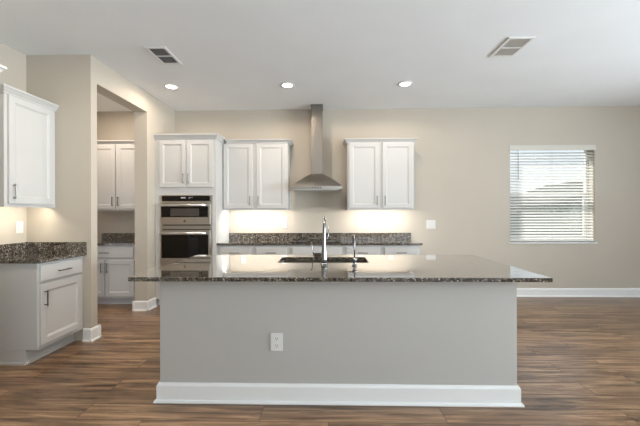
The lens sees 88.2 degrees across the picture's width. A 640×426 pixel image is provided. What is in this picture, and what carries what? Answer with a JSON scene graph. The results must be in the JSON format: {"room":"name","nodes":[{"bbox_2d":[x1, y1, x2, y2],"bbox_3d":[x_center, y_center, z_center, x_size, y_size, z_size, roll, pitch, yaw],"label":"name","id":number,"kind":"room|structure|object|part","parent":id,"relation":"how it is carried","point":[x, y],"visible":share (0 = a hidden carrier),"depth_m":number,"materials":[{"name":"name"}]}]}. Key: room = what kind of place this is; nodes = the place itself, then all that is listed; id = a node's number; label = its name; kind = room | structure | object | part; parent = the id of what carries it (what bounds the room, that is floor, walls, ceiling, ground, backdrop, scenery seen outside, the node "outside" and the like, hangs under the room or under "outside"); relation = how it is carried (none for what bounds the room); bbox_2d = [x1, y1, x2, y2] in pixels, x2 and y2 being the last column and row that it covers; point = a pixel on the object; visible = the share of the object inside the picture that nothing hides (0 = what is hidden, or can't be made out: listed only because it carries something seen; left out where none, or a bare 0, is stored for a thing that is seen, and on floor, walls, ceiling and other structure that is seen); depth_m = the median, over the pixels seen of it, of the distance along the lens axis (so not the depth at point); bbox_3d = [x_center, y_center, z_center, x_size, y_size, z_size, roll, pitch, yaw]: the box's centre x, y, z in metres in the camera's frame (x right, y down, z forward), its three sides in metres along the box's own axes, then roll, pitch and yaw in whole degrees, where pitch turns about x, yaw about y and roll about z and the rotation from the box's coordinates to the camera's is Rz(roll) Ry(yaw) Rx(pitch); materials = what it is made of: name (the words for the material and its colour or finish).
{"room":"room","nodes":[
{"label":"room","id":0,"kind":"room"},
{"bbox_2d":[0,42,26,244],"bbox_3d":[-3.286,-0.161,-0.195,0.120,3.050,7.455,0,0,1],"label":"wall","id":1,"kind":"structure","parent":0,"point":[14,60],"depth_m":3.38,"materials":[{"name":"paint"}]},
{"bbox_2d":[0,242,26,255],"bbox_3d":[-3.133,0.365,3.229,0.020,0.112,0.558,0,0,1],"label":"backsplash","id":2,"kind":"structure","parent":1,"relation":"attached to","point":[13,248],"depth_m":3.36,"materials":[{"name":"stone"}]},
{"bbox_2d":[16,221,22,232],"bbox_3d":[-3.134,0.149,3.445,0.010,0.122,0.080,0,0,1],"label":"light switch","id":3,"kind":"object","parent":1,"relation":"attached to","point":[19,224],"visible":1,"depth_m":3.44,"materials":[{"name":"white plastic"}]},
{"bbox_2d":[0,83,58,207],"bbox_3d":[-2.960,-0.601,3.222,0.371,1.088,0.603,0,0,1],"label":"upper cabinet","id":4,"kind":"object","parent":1,"relation":"attached to","point":[27,121],"visible":1,"depth_m":3.17,"materials":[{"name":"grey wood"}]},
{"bbox_3d":[-2.967,-1.112,3.222,0.359,0.065,0.603,0,0,1],"label":"crown molding","id":5,"kind":"part","parent":4,"relation":"part of","materials":[{"name":"white wood"}]},
{"bbox_2d":[26,54,96,340],"bbox_3d":[-2.847,-0.162,3.570,0.820,3.050,0.094,0,0,1],"label":"wall","id":6,"kind":"structure","parent":0,"point":[69,82],"depth_m":3.52,"materials":[{"name":"paint"}]},
{"bbox_2d":[26,242,86,252],"bbox_3d":[-2.809,0.365,3.511,0.654,0.112,0.020,0,0,1],"label":"backsplash","id":7,"kind":"structure","parent":6,"relation":"attached to","point":[32,247],"depth_m":3.50,"materials":[{"name":"stone"}]},
{"bbox_2d":[82,324,101,341],"bbox_3d":[-2.507,1.294,3.562,0.208,0.135,0.154,0,0,1],"label":"baseboard","id":8,"kind":"structure","parent":6,"relation":"attached to","point":[89,334],"depth_m":3.51,"materials":[{"name":"white wood"}]},
{"bbox_2d":[97,59,174,304],"bbox_3d":[-2.503,-0.163,4.535,0.178,3.050,1.851,0,0,1],"label":"wall","id":9,"kind":"structure","parent":0,"point":[152,116],"depth_m":4.61,"materials":[{"name":"paint"}]},
{"bbox_2d":[132,297,156,310],"bbox_3d":[-2.495,1.294,4.720,0.238,0.135,0.280,0,0,1],"label":"baseboard","id":10,"kind":"structure","parent":9,"relation":"attached to","point":[148,305],"depth_m":4.60,"materials":[{"name":"white wood"}]},
{"bbox_2d":[0,0,639,111],"bbox_3d":[1.687,-1.760,0.685,11.950,0.120,9.750,0,0,1],"label":"ceiling","id":11,"kind":"structure","parent":0,"point":[233,54],"depth_m":3.39,"materials":[{"name":"paint"}]},
{"bbox_2d":[143,46,181,64],"bbox_3d":[-1.676,-1.685,3.543,0.228,0.010,0.395,0,0,1],"label":"ceiling vent","id":12,"kind":"object","parent":11,"relation":"in","point":[160,53],"visible":1,"depth_m":3.53,"materials":[{"name":"white metal"}]},
{"bbox_2d":[164,84,178,88],"bbox_3d":[-1.982,-1.684,4.403,0.184,0.010,0.184,0,0,1],"label":"recessed light","id":13,"kind":"object","parent":11,"relation":"in","point":[169,86],"visible":1,"depth_m":4.39,"materials":[{"name":"white"}]},
{"bbox_2d":[280,82,293,87],"bbox_3d":[-0.432,-1.688,4.366,0.184,0.010,0.184,0,0,1],"label":"recessed light","id":14,"kind":"object","parent":11,"relation":"in","point":[285,84],"visible":1,"depth_m":4.36,"materials":[{"name":"white plastic"}]},
{"bbox_2d":[398,81,411,86],"bbox_3d":[1.118,-1.693,4.330,0.184,0.010,0.184,0,0,1],"label":"recessed light","id":15,"kind":"object","parent":11,"relation":"in","point":[403,83],"visible":1,"depth_m":4.31,"materials":[{"name":"white plastic"}]},
{"bbox_2d":[489,37,535,56],"bbox_3d":[1.958,-1.695,3.382,0.259,0.010,0.405,0,0,1],"label":"ceiling vent","id":16,"kind":"object","parent":11,"relation":"in","point":[511,46],"visible":1,"depth_m":3.36,"materials":[{"name":"white metal"}]},
{"bbox_2d":[0,297,639,425],"bbox_3d":[1.693,1.400,0.585,11.950,0.100,9.550,0,0,1],"label":"floor","id":17,"kind":"structure","parent":0,"point":[578,358],"depth_m":2.58,"materials":[{"name":"brown wood"}]},
{"bbox_2d":[0,65,6,71],"bbox_3d":[-2.784,0.125,2.001,0.775,2.475,1.070,0,0,1],"label":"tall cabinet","id":18,"kind":"object","parent":17,"relation":"on","point":[2,67],"visible":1,"depth_m":2.50,"materials":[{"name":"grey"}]},
{"bbox_2d":[0,256,82,364],"bbox_3d":[-2.805,0.907,3.236,0.670,0.910,0.568,0,0,1],"label":"base cabinet","id":19,"kind":"object","parent":17,"relation":"on","point":[41,305],"visible":0.97,"depth_m":2.98,"materials":[{"name":"grey wood"}]},
{"bbox_2d":[0,242,86,263],"bbox_3d":[-2.816,0.380,3.232,0.654,0.142,0.579,0,0,1],"label":"countertop","id":20,"kind":"structure","parent":19,"relation":"on","point":[23,252],"depth_m":3.41,"materials":[{"name":"stone"}]},
{"bbox_3d":[-2.494,0.776,3.010,0.036,0.145,0.012,0,0,1],"label":"handle","id":21,"kind":"part","parent":19,"relation":"part of","materials":[{"name":"grey metal"}]},
{"bbox_3d":[-2.517,0.550,3.223,0.020,0.153,0.491,0,0,1],"label":"drawer","id":22,"kind":"part","parent":19,"relation":"part of","materials":[{"name":"white wood"}]},
{"bbox_3d":[-2.516,0.924,3.223,0.020,0.546,0.491,0,0,1],"label":"door","id":23,"kind":"part","parent":19,"relation":"part of","materials":[{"name":"white wood"}]},
{"bbox_2d":[97,245,134,303],"bbox_3d":[-3.100,0.920,5.146,1.043,0.887,0.656,0,0,1],"label":"base cabinet","id":24,"kind":"object","parent":17,"relation":"on","point":[115,263],"visible":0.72,"depth_m":4.86,"materials":[{"name":"grey wood"}]},
{"bbox_3d":[-3.385,0.961,4.870,0.426,0.537,0.020,0,0,1],"label":"door","id":25,"kind":"part","parent":24,"relation":"part of","materials":[{"name":"white wood"}]},
{"bbox_3d":[-3.167,0.584,4.865,0.845,0.155,0.020,0,0,1],"label":"drawer","id":26,"kind":"part","parent":24,"relation":"part of","materials":[{"name":"white wood"}]},
{"bbox_2d":[97,233,134,244],"bbox_3d":[-3.101,0.405,5.159,1.044,0.142,0.629,0,0,1],"label":"countertop","id":27,"kind":"structure","parent":24,"relation":"on","point":[107,238],"depth_m":5.45,"materials":[{"name":"stone"}]},
{"bbox_3d":[-2.947,0.960,4.860,0.426,0.537,0.020,0,0,1],"label":"door","id":28,"kind":"part","parent":24,"relation":"part of","materials":[{"name":"white wood"}]},
{"bbox_2d":[153,133,228,304],"bbox_3d":[-1.926,0.108,5.098,0.942,2.505,0.696,0,0,1],"label":"tall cabinet","id":29,"kind":"object","parent":17,"relation":"on","point":[185,164],"visible":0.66,"depth_m":4.80,"materials":[{"name":"grey wood"}]},
{"bbox_3d":[-2.143,-0.716,4.801,0.390,0.683,0.020,0,0,1],"label":"door","id":30,"kind":"part","parent":29,"relation":"part of","materials":[{"name":"white wood"}]},
{"bbox_2d":[158,195,212,266],"bbox_3d":[-1.937,0.269,5.044,0.762,1.062,0.683,0,0,1],"label":"double oven","id":31,"kind":"object","parent":29,"relation":"in","point":[186,221],"visible":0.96,"depth_m":4.77,"materials":[{"name":"grey metal"}]},
{"bbox_3d":[-1.970,-0.114,4.736,0.672,0.033,0.064,0,0,1],"label":"handle","id":32,"kind":"part","parent":31,"relation":"part of","materials":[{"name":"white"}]},
{"bbox_3d":[-1.969,0.289,4.736,0.672,0.033,0.064,0,0,1],"label":"handle","id":33,"kind":"part","parent":31,"relation":"part of","materials":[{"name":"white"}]},
{"bbox_3d":[-1.954,0.483,4.766,0.684,0.338,0.003,0,0,1],"label":"door glass","id":34,"kind":"part","parent":31,"relation":"part of","materials":[{"name":"black glass"}]},
{"bbox_3d":[-1.955,-0.017,4.766,0.684,0.155,0.003,0,0,1],"label":"door glass","id":35,"kind":"part","parent":31,"relation":"part of","materials":[{"name":"black glass"}]},
{"bbox_3d":[-1.952,0.015,4.780,0.730,0.302,0.026,0,0,1],"label":"oven door","id":36,"kind":"part","parent":31,"relation":"part of","materials":[{"name":"silver metal"}]},
{"bbox_3d":[-1.950,0.504,4.780,0.730,0.512,0.026,0,0,1],"label":"oven door","id":37,"kind":"part","parent":31,"relation":"part of","materials":[{"name":"silver metal"}]},
{"bbox_3d":[-1.955,-0.211,4.796,0.684,0.074,0.021,0,0,1],"label":"control panel","id":38,"kind":"part","parent":31,"relation":"part of","materials":[{"name":"black glass"}]},
{"bbox_3d":[-1.929,-1.111,5.101,0.942,0.067,0.689,0,0,1],"label":"crown molding","id":39,"kind":"part","parent":29,"relation":"part of","materials":[{"name":"white wood"}]},
{"bbox_3d":[-1.744,-0.717,4.791,0.386,0.683,0.020,0,0,1],"label":"door","id":40,"kind":"part","parent":29,"relation":"part of","materials":[{"name":"white wood"}]},
{"bbox_2d":[217,245,252,254],"bbox_3d":[-1.235,0.915,5.102,0.530,0.887,0.656,0,0,1],"label":"base cabinet","id":41,"kind":"object","parent":17,"relation":"on","point":[221,249],"visible":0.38,"depth_m":4.81,"materials":[{"name":"grey wood"}]},
{"bbox_3d":[-1.242,0.579,4.820,0.450,0.155,0.020,0,0,1],"label":"drawer","id":42,"kind":"part","parent":41,"relation":"part of","materials":[{"name":"white wood"}]},
{"bbox_2d":[217,233,422,244],"bbox_3d":[-0.010,0.396,5.086,2.982,0.142,0.629,0,0,1],"label":"countertop","id":43,"kind":"structure","parent":41,"relation":"on","point":[234,238],"depth_m":5.36,"materials":[{"name":"stone"}]},
{"bbox_2d":[291,240,342,242],"bbox_3d":[-0.044,0.433,5.072,0.760,0.007,0.510,0,0,1],"label":"cooktop","id":44,"kind":"object","parent":43,"relation":"in","point":[293,241],"visible":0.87,"depth_m":4.98,"materials":[{"name":"black glass"}]},
{"bbox_2d":[253,245,288,254],"bbox_3d":[-0.704,0.913,5.089,0.528,0.887,0.656,0,0,1],"label":"base cabinet","id":45,"kind":"object","parent":17,"relation":"on","point":[257,249],"visible":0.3,"depth_m":4.80,"materials":[{"name":"grey wood"}]},
{"bbox_3d":[-0.711,0.578,4.807,0.448,0.155,0.020,0,0,1],"label":"drawer","id":46,"kind":"part","parent":45,"relation":"part of","materials":[{"name":"white wood"}]},
{"bbox_2d":[289,245,342,254],"bbox_3d":[-0.045,0.912,5.074,0.786,0.887,0.656,0,0,1],"label":"base cabinet","id":47,"kind":"object","parent":17,"relation":"on","point":[293,249],"visible":0.06,"depth_m":4.79,"materials":[{"name":"grey wood"}]},
{"bbox_2d":[153,281,524,406],"bbox_3d":[0.128,0.913,2.888,2.615,0.883,1.129,0,0,1],"label":"kitchen island","id":48,"kind":"object","parent":17,"relation":"on","point":[449,344],"visible":0.84,"depth_m":2.35,"materials":[{"name":"paint"}]},
{"bbox_2d":[271,333,282,350],"bbox_3d":[-0.310,0.924,2.363,0.088,0.128,0.009,0,0,1],"label":"electrical outlet","id":49,"kind":"object","parent":48,"relation":"attached to","point":[276,338],"visible":1,"depth_m":2.36,"materials":[{"name":"white plastic"}]},
{"bbox_3d":[0.129,1.287,2.888,2.615,0.134,1.129,0,0,1],"label":"baseboard","id":50,"kind":"part","parent":48,"relation":"part of","materials":[{"name":"white wood"}]},
{"bbox_2d":[128,255,552,281],"bbox_3d":[0.131,0.456,2.870,2.897,0.030,1.235,0,0,1],"label":"island countertop","id":51,"kind":"structure","parent":48,"relation":"on","point":[198,268],"depth_m":2.55,"materials":[{"name":"stone"}]},
{"bbox_2d":[310,242,320,256],"bbox_3d":[-0.040,0.368,3.347,0.120,0.145,0.044,0,0,1],"label":"dispenser","id":52,"kind":"object","parent":51,"relation":"on","point":[314,254],"visible":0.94,"depth_m":3.33,"materials":[{"name":"silver metal"}]},
{"bbox_2d":[281,260,365,262],"bbox_3d":[0.032,0.585,3.108,0.858,0.224,0.405,0,0,1],"label":"sink","id":53,"kind":"object","parent":51,"relation":"in","point":[282,261],"visible":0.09,"depth_m":3.29,"materials":[{"name":"silver metal"}]},
{"bbox_2d":[320,216,328,264],"bbox_3d":[0.041,0.235,2.933,0.075,0.410,0.234,0,0,1],"label":"kitchen faucet","id":54,"kind":"object","parent":51,"relation":"on","point":[324,239],"visible":1,"depth_m":2.84,"materials":[{"name":"silver metal"}]},
{"bbox_2d":[349,235,356,265],"bbox_3d":[0.276,0.311,2.799,0.069,0.257,0.133,0,0,1],"label":"water tap","id":55,"kind":"object","parent":51,"relation":"on","point":[354,259],"visible":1,"depth_m":2.75,"materials":[{"name":"silver metal"}]},
{"bbox_3d":[0.289,0.278,2.807,0.011,0.189,0.117,0,0,1],"label":"spout","id":56,"kind":"part","parent":55,"relation":"part of","materials":[{"name":"silver metal"}]},
{"bbox_2d":[343,245,380,254],"bbox_3d":[0.624,0.910,5.058,0.548,0.887,0.656,0,0,1],"label":"base cabinet","id":57,"kind":"object","parent":17,"relation":"on","point":[347,249],"visible":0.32,"depth_m":4.77,"materials":[{"name":"grey wood"}]},
{"bbox_3d":[0.616,0.574,4.776,0.468,0.155,0.020,0,0,1],"label":"drawer","id":58,"kind":"part","parent":57,"relation":"part of","materials":[{"name":"white wood"}]},
{"bbox_2d":[381,245,419,254],"bbox_3d":[1.177,0.908,5.045,0.555,0.887,0.656,0,0,1],"label":"base cabinet","id":59,"kind":"object","parent":17,"relation":"on","point":[385,249],"visible":0.29,"depth_m":4.75,"materials":[{"name":"grey wood"}]},
{"bbox_3d":[1.170,0.572,4.763,0.475,0.155,0.020,0,0,1],"label":"drawer","id":60,"kind":"part","parent":59,"relation":"part of","materials":[{"name":"white wood"}]},
{"bbox_2d":[97,106,639,287],"bbox_3d":[1.804,-0.125,5.459,11.950,3.150,0.200,0,0,1],"label":"wall","id":61,"kind":"structure","parent":0,"point":[462,155],"depth_m":5.35,"materials":[{"name":"paint"}]},
{"bbox_2d":[97,140,134,210],"bbox_3d":[-3.131,-0.582,5.281,1.085,1.085,0.386,0,0,1],"label":"upper cabinet","id":62,"kind":"object","parent":61,"relation":"attached to","point":[115,158],"visible":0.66,"depth_m":5.13,"materials":[{"name":"grey wood"}]},
{"bbox_3d":[-3.396,-0.561,5.140,0.421,0.995,0.020,0,0,1],"label":"door","id":63,"kind":"part","parent":62,"relation":"part of","materials":[{"name":"white wood"}]},
{"bbox_3d":[-3.132,-1.092,5.285,1.085,0.065,0.379,0,0,1],"label":"crown molding","id":64,"kind":"part","parent":62,"relation":"part of","materials":[{"name":"white wood"}]},
{"bbox_3d":[-2.951,-0.562,5.130,0.421,0.995,0.020,0,0,1],"label":"door","id":65,"kind":"part","parent":62,"relation":"part of","materials":[{"name":"white wood"}]},
{"bbox_2d":[102,233,134,239],"bbox_3d":[-3.094,0.389,5.463,1.044,0.112,0.021,0,0,1],"label":"backsplash","id":66,"kind":"structure","parent":61,"relation":"attached to","point":[105,236],"depth_m":5.46,"materials":[{"name":"stone"}]},
{"bbox_2d":[223,139,292,209],"bbox_3d":[-0.971,-0.588,5.230,1.060,1.085,0.386,0,0,1],"label":"upper cabinet","id":67,"kind":"object","parent":61,"relation":"attached to","point":[256,172],"visible":1,"depth_m":5.08,"materials":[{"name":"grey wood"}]},
{"bbox_3d":[-1.263,-0.567,5.090,0.442,0.995,0.020,0,0,1],"label":"door","id":68,"kind":"part","parent":67,"relation":"part of","materials":[{"name":"white wood"}]},
{"bbox_3d":[-0.946,-1.104,5.233,1.008,0.053,0.379,0,0,1],"label":"crown molding","id":69,"kind":"part","parent":67,"relation":"part of","materials":[{"name":"white wood"}]},
{"bbox_3d":[-0.749,-0.568,5.078,0.459,0.995,0.020,0,0,1],"label":"door","id":70,"kind":"part","parent":67,"relation":"part of","materials":[{"name":"white wood"}]},
{"bbox_2d":[282,216,286,227],"bbox_3d":[-0.582,0.152,5.410,0.082,0.190,0.009,0,0,1],"label":"electrical outlet","id":71,"kind":"object","parent":61,"relation":"attached to","point":[284,218],"visible":1,"depth_m":5.41,"materials":[{"name":"white plastic"}]},
{"bbox_2d":[291,104,341,191],"bbox_3d":[-0.047,-1.019,5.140,0.758,1.349,0.523,0,0,1],"label":"range hood","id":72,"kind":"object","parent":61,"relation":"attached to","point":[316,181],"visible":1,"depth_m":5.14,"materials":[{"name":"silver metal"}]},
{"bbox_3d":[-0.045,-0.351,5.141,0.698,0.013,0.460,0,0,1],"label":"filter panel","id":73,"kind":"part","parent":72,"relation":"part of","materials":[{"name":"grey metal"}]},
{"bbox_2d":[229,233,410,239],"bbox_3d":[-0.010,0.381,5.390,2.967,0.112,0.021,0,0,1],"label":"backsplash","id":74,"kind":"structure","parent":61,"relation":"attached to","point":[232,236],"depth_m":5.38,"materials":[{"name":"stone"}]},
{"bbox_2d":[358,220,362,227],"bbox_3d":[0.662,0.183,5.381,0.080,0.122,0.009,0,0,1],"label":"electrical outlet","id":75,"kind":"object","parent":61,"relation":"attached to","point":[360,222],"visible":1,"depth_m":5.38,"materials":[{"name":"white plastic"}]},
{"bbox_2d":[343,138,417,209],"bbox_3d":[0.931,-0.593,5.186,1.115,1.085,0.386,0,0,1],"label":"upper cabinet","id":76,"kind":"object","parent":61,"relation":"attached to","point":[379,171],"visible":1,"depth_m":5.04,"materials":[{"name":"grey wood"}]},
{"bbox_3d":[0.673,-0.572,5.045,0.456,0.995,0.020,0,0,1],"label":"door","id":77,"kind":"part","parent":76,"relation":"part of","materials":[{"name":"white wood"}]},
{"bbox_3d":[0.930,-1.103,5.189,1.115,0.065,0.379,0,0,1],"label":"crown molding","id":78,"kind":"part","parent":76,"relation":"part of","materials":[{"name":"white wood"}]},
{"bbox_3d":[1.182,-0.574,5.032,0.457,0.995,0.020,0,0,1],"label":"door","id":79,"kind":"part","parent":76,"relation":"part of","materials":[{"name":"white wood"}]},
{"bbox_2d":[426,220,435,228],"bbox_3d":[1.799,0.185,5.354,0.150,0.140,0.010,0,0,1],"label":"light switch","id":80,"kind":"object","parent":61,"relation":"attached to","point":[430,224],"visible":1,"depth_m":5.35,"materials":[{"name":"white plastic"}]},
{"bbox_2d":[510,150,587,237],"bbox_3d":[3.743,-0.305,5.478,1.338,1.550,0.060,0,0,1],"label":"window","id":81,"kind":"structure","parent":61,"relation":"in","point":[583,150],"depth_m":5.45,"materials":[{"name":"white plastic"}]},
{"bbox_3d":[3.743,-0.318,5.483,1.274,0.055,0.050,0,0,1],"label":"meeting rail","id":82,"kind":"part","parent":81,"relation":"part of","materials":[{"name":"white plastic"}]},
{"bbox_3d":[3.744,0.057,5.473,1.274,0.705,0.030,0,0,1],"label":"sash","id":83,"kind":"part","parent":81,"relation":"part of","materials":[{"name":"white plastic"}]},
{"bbox_2d":[509,145,595,240],"bbox_3d":[3.740,-0.318,5.332,1.370,1.550,0.080,0,0,1],"label":"window blind","id":84,"kind":"object","parent":81,"relation":"attached to","point":[511,147],"visible":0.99,"depth_m":5.33,"materials":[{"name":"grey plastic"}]},
{"bbox_3d":[3.742,0.447,5.343,1.326,0.022,0.052,0,0,1],"label":"rail","id":85,"kind":"part","parent":84,"relation":"part of","materials":[{"name":"white plastic"}]},
{"bbox_3d":[4.283,-0.292,5.331,0.003,1.480,0.056,0,0,1],"label":"ladder cord","id":86,"kind":"part","parent":84,"relation":"part of","materials":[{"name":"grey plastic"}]},
{"bbox_2d":[509,241,596,243],"bbox_3d":[3.743,0.480,5.370,1.398,0.022,0.157,0,0,1],"label":"trim","id":87,"kind":"structure","parent":61,"relation":"attached to","point":[511,242],"depth_m":5.30,"materials":[{"name":"white wood"}]},
{"bbox_2d":[517,288,639,296],"bbox_3d":[4.559,1.275,5.279,6.140,0.135,0.030,0,0,1],"label":"baseboard","id":88,"kind":"structure","parent":61,"relation":"attached to","point":[521,292],"depth_m":5.29,"materials":[{"name":"white wood"}]},
{"label":"outside","id":89,"kind":"structure","parent":0,"visible":0},
{"bbox_3d":[15.775,1.711,32.487,90.000,0.100,54.300,0,0,1],"label":"ground","id":90,"kind":"structure","parent":89,"visible":0},
{"bbox_2d":[510,211,581,234],"bbox_3d":[8.248,0.812,10.324,16.120,1.740,0.120,0,0,1],"label":"fence","id":91,"kind":"object","parent":90,"relation":"on","point":[516,211],"visible":0.03,"depth_m":10.33,"materials":[{"name":"grey wood"}]},
{"bbox_3d":[6.248,0.818,10.371,0.120,1.740,0.120,0,0,1],"label":"post","id":92,"kind":"part","parent":91,"relation":"part of","materials":[{"name":"grey plastic"}]},
{"bbox_3d":[8.246,0.037,10.324,16.000,0.090,0.070,0,0,1],"label":"rail","id":93,"kind":"part","parent":91,"relation":"part of","materials":[{"name":"grey plastic"}]},
{"bbox_2d":[510,182,582,211],"bbox_3d":[23.181,-0.610,28.712,14.000,4.500,10.500,0,0,1],"label":"neighbor house","id":94,"kind":"structure","parent":90,"relation":"on","point":[568,182],"depth_m":26.31,"materials":[{"name":"white paint"}]},
{"bbox_2d":[550,208,581,211],"bbox_3d":[10.515,0.682,13.736,2.025,1.991,1.565,0,0,1],"label":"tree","id":95,"kind":"object","parent":90,"relation":"on","point":[555,208],"visible":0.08,"depth_m":13.89,"materials":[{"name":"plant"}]}
]}

